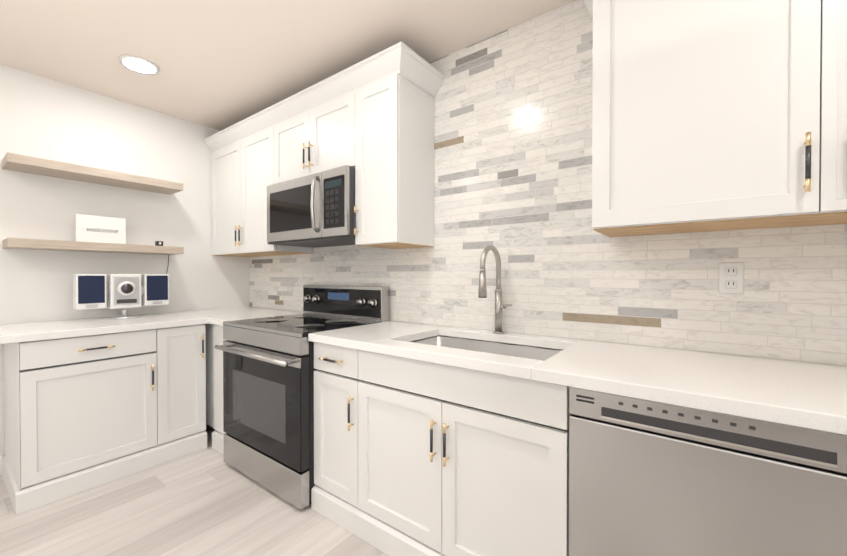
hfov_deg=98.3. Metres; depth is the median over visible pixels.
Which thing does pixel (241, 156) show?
upper cabinet
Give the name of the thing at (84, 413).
base cabinet
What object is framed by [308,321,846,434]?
countertop
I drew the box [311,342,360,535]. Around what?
base cabinet
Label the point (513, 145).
tile backsplash
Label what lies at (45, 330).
countertop
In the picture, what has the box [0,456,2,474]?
baseboard
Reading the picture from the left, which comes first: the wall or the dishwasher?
the wall
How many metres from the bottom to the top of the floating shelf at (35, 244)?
0.052 m
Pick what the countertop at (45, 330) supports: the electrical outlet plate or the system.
the system
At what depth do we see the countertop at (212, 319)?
2.70 m
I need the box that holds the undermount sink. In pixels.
[412,335,562,360]
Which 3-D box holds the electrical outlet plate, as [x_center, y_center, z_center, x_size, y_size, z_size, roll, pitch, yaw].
[1.149,0.001,1.367,0.072,0.116,0.008,0,1,37]
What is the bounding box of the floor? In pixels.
[0,424,387,555]
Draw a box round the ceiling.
[0,0,575,130]
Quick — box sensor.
[155,241,162,245]
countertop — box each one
[0,307,286,343]
[208,311,302,325]
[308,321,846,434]
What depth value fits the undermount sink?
1.85 m
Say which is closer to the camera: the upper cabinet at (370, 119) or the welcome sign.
the upper cabinet at (370, 119)
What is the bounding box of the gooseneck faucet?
[478,245,511,333]
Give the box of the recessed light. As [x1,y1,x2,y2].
[119,55,159,74]
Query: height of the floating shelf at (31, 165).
0.052 m
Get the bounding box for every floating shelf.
[2,152,182,194]
[2,238,183,254]
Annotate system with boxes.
[73,255,168,318]
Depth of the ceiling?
1.98 m
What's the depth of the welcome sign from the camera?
2.47 m
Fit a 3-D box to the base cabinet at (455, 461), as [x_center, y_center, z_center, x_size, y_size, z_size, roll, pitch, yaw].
[0.243,0.760,1.653,0.939,0.869,0.641,0,1,37]
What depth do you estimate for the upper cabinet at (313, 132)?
2.30 m
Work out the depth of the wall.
2.56 m
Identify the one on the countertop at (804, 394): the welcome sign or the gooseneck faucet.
the gooseneck faucet
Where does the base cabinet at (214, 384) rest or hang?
on the floor
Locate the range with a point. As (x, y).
(268, 395)
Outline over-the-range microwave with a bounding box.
[267,165,354,247]
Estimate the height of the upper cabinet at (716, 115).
0.986 m
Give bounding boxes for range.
[214,284,388,509]
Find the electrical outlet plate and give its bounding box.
[719,262,743,293]
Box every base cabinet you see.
[1,324,206,514]
[205,323,225,454]
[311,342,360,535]
[356,335,569,555]
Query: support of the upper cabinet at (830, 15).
attached to the wall
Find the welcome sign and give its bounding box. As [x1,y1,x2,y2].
[75,214,125,243]
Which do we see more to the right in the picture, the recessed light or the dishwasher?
the dishwasher
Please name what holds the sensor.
on the floating shelf at (35, 244)
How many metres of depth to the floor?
1.79 m
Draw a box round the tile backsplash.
[250,0,846,365]
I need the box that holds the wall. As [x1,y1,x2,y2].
[0,64,249,455]
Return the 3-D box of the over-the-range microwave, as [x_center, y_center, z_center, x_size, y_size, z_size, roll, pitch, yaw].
[-0.656,-0.435,2.434,0.823,0.404,0.443,0,1,37]
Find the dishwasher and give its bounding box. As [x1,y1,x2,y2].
[569,387,846,555]
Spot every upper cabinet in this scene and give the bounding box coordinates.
[208,109,313,256]
[272,69,355,184]
[354,45,435,248]
[587,0,814,236]
[799,0,846,225]

